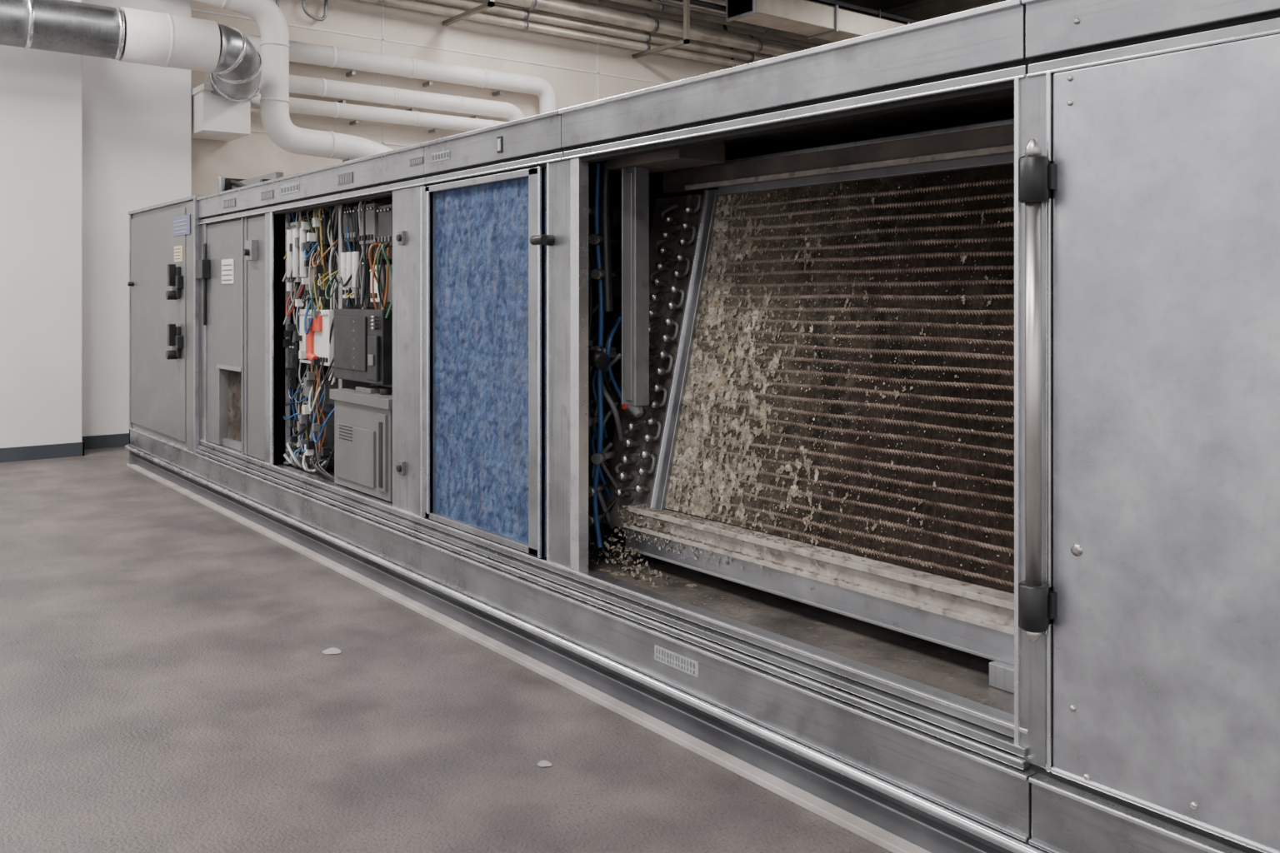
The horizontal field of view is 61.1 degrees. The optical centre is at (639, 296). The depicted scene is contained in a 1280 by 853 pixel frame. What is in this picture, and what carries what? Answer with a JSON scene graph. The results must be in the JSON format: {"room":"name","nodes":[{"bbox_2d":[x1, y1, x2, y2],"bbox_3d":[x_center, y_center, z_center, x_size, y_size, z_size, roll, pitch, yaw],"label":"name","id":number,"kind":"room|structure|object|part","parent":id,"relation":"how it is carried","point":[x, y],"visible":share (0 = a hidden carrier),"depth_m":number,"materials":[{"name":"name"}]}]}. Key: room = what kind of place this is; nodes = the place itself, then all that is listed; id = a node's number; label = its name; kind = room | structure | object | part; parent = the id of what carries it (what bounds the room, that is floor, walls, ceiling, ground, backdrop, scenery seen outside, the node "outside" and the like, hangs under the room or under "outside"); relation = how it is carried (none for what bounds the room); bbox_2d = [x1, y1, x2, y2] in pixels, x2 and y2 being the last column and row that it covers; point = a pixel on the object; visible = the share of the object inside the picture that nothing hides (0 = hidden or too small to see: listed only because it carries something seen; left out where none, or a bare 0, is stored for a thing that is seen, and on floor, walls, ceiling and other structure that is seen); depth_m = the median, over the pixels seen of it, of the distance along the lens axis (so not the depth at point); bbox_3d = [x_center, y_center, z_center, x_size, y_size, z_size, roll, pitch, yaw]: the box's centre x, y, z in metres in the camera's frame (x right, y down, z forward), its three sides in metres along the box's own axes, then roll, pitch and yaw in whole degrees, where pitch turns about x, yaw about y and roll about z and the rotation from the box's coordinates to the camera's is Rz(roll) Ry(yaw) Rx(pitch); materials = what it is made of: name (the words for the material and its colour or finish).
{"room":"plant room","nodes":[
{"label":"plant room","id":0,"kind":"room"},
{"bbox_2d":[0,446,892,852],"bbox_3d":[5.791,1.610,8.662,33.000,0.200,18.500,0,0,-38],"label":"floor","id":1,"kind":"structure","parent":0,"point":[168,685],"depth_m":3.82,"materials":[{"name":"concrete"}]},
{"bbox_2d":[0,0,81,448],"bbox_3d":[-9.004,-1.640,7.905,8.770,6.300,0.850,0,0,-38],"label":"wall pier","id":2,"kind":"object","parent":1,"relation":"on","point":[41,90],"visible":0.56,"depth_m":10.06,"materials":[{"name":"paint"}]},
{"bbox_2d":[0,433,129,462],"bbox_3d":[0.539,1.445,15.369,33.000,0.130,0.865,0,0,-38],"label":"baseboard","id":3,"kind":"structure","parent":2,"relation":"attached to","point":[74,449],"depth_m":10.16,"materials":[{"name":"plastic"}]},
{"bbox_2d":[81,0,191,436],"bbox_3d":[-5.249,-1.640,11.131,1.120,6.300,0.400,0,0,-38],"label":"wall pier","id":4,"kind":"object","parent":1,"relation":"on","point":[137,117],"visible":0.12,"depth_m":10.88,"materials":[{"name":"white paint"}]},
{"bbox_2d":[322,647,340,654],"label":"debris","id":5,"kind":"object","parent":1,"relation":"on","point":[337,651],"depth_m":4.60,"materials":[{"name":"white"}]},
{"bbox_2d":[537,760,551,766],"label":"debris","id":6,"kind":"object","parent":1,"relation":"on","point":[542,763],"depth_m":3.50,"materials":[{"name":"white"}]},
{"bbox_2d":[125,0,1279,852],"bbox_3d":[-0.090,0.379,5.530,2.124,2.259,12.019,0,0,-38],"label":"air handling unit","id":7,"kind":"object","parent":1,"relation":"on","point":[1142,715],"depth_m":3.45,"materials":[{"name":"metal"}]},
{"bbox_3d":[-2.760,0.265,7.471,0.153,1.590,1.269,0,0,-34],"label":"service panel","id":8,"kind":"part","parent":7,"relation":"part of","materials":[{"name":"metal"}]},
{"bbox_2d":[217,171,283,192],"bbox_3d":[-3.085,-0.840,8.700,0.330,0.300,1.104,0,0,-38],"label":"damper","id":9,"kind":"object","parent":7,"relation":"on","point":[223,184],"visible":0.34,"depth_m":8.88,"materials":[{"name":"grey metal"}]},
{"bbox_2d":[282,195,392,479],"bbox_3d":[-1.733,0.223,6.390,0.310,1.693,2.400,0,0,-38],"label":"control panel","id":10,"kind":"object","parent":7,"relation":"on","point":[339,257],"visible":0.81,"depth_m":6.42,"materials":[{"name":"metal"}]},
{"bbox_2d":[330,385,392,502],"bbox_3d":[-1.397,0.782,5.936,0.320,0.584,0.770,0,0,-38],"label":"box","id":11,"kind":"object","parent":7,"relation":"on","point":[362,415],"visible":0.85,"depth_m":5.80,"materials":[{"name":"grey plastic"}]},
{"bbox_3d":[-0.702,0.265,4.797,0.070,1.580,1.050,0,0,-38],"label":"filter frame","id":12,"kind":"part","parent":7,"relation":"part of","materials":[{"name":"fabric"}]},
{"bbox_3d":[-0.163,-0.625,4.146,0.145,0.210,9.930,0,0,-38],"label":"rail","id":13,"kind":"part","parent":7,"relation":"part of","materials":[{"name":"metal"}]},
{"bbox_3d":[0.720,0.265,3.724,0.874,1.629,2.435,0,0,-38],"label":"cooling coil","id":14,"kind":"part","parent":7,"relation":"part of","materials":[{"name":"metal"}]},
{"bbox_2d":[191,0,822,195],"bbox_3d":[0.184,-1.640,15.822,33.000,6.300,0.312,0,0,-38],"label":"wall","id":15,"kind":"structure","parent":0,"point":[579,72],"depth_m":13.39,"materials":[{"name":"white paint"}]},
{"bbox_2d":[0,0,261,141],"bbox_3d":[-6.950,-2.206,9.086,7.460,0.993,1.483,0,0,-38],"label":"ventilation duct","id":16,"kind":"object","parent":15,"relation":"attached to","point":[221,106],"visible":1,"depth_m":10.16,"materials":[{"name":"metal"}]},
{"bbox_2d":[195,0,393,162],"bbox_3d":[-3.626,-0.962,11.872,3.572,4.944,0.422,0,0,-35],"label":"pipe","id":17,"kind":"object","parent":15,"relation":"attached to","point":[274,44],"visible":0.47,"depth_m":11.59,"materials":[{"name":"white plastic"}]},
{"bbox_2d":[250,93,506,133],"bbox_3d":[-2.696,-0.365,13.162,4.185,3.750,0.270,0,0,-38],"label":"insulated pipe","id":18,"kind":"object","parent":15,"relation":"attached to","point":[334,109],"visible":0.31,"depth_m":12.75,"materials":[{"name":"white plastic"}]},
{"bbox_2d":[259,75,524,121],"bbox_3d":[-2.933,-0.493,12.991,3.600,4.006,0.286,0,0,-38],"label":"insulated pipe","id":19,"kind":"object","parent":15,"relation":"attached to","point":[322,87],"visible":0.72,"depth_m":12.91,"materials":[{"name":"white plastic"}]},
{"bbox_2d":[244,33,556,114],"bbox_3d":[-2.742,-0.686,13.132,4.075,4.392,0.302,0,0,-38],"label":"insulated pipe","id":20,"kind":"object","parent":15,"relation":"attached to","point":[299,52],"visible":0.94,"depth_m":13.05,"materials":[{"name":"white plastic"}]},
{"bbox_2d":[360,0,919,66],"bbox_3d":[4.402,-3.910,17.736,22.000,1.040,1.860,0,0,-38],"label":"rack","id":21,"kind":"object","parent":15,"relation":"attached to","point":[817,22],"visible":0.27,"depth_m":14.96,"materials":[{"name":"metal"}]},
{"bbox_2d":[275,0,734,68],"bbox_3d":[-1.333,-3.634,14.325,7.001,1.513,0.050,0,0,-38],"label":"conduit","id":22,"kind":"object","parent":21,"relation":"attached to","point":[325,12],"visible":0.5,"depth_m":12.46,"materials":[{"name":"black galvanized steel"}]},
{"bbox_2d":[806,0,919,24],"bbox_3d":[4.402,-4.370,17.736,22.000,0.080,0.700,0,0,-38],"label":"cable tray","id":23,"kind":"object","parent":21,"relation":"on","point":[879,14],"depth_m":16.56,"materials":[{"name":"grey metal"}]},
{"bbox_2d":[835,0,1006,21],"bbox_3d":[5.559,-4.640,8.278,30.160,0.300,18.180,0,0,-38],"label":"ceiling","id":24,"kind":"structure","parent":0,"point":[923,10],"depth_m":17.40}
]}

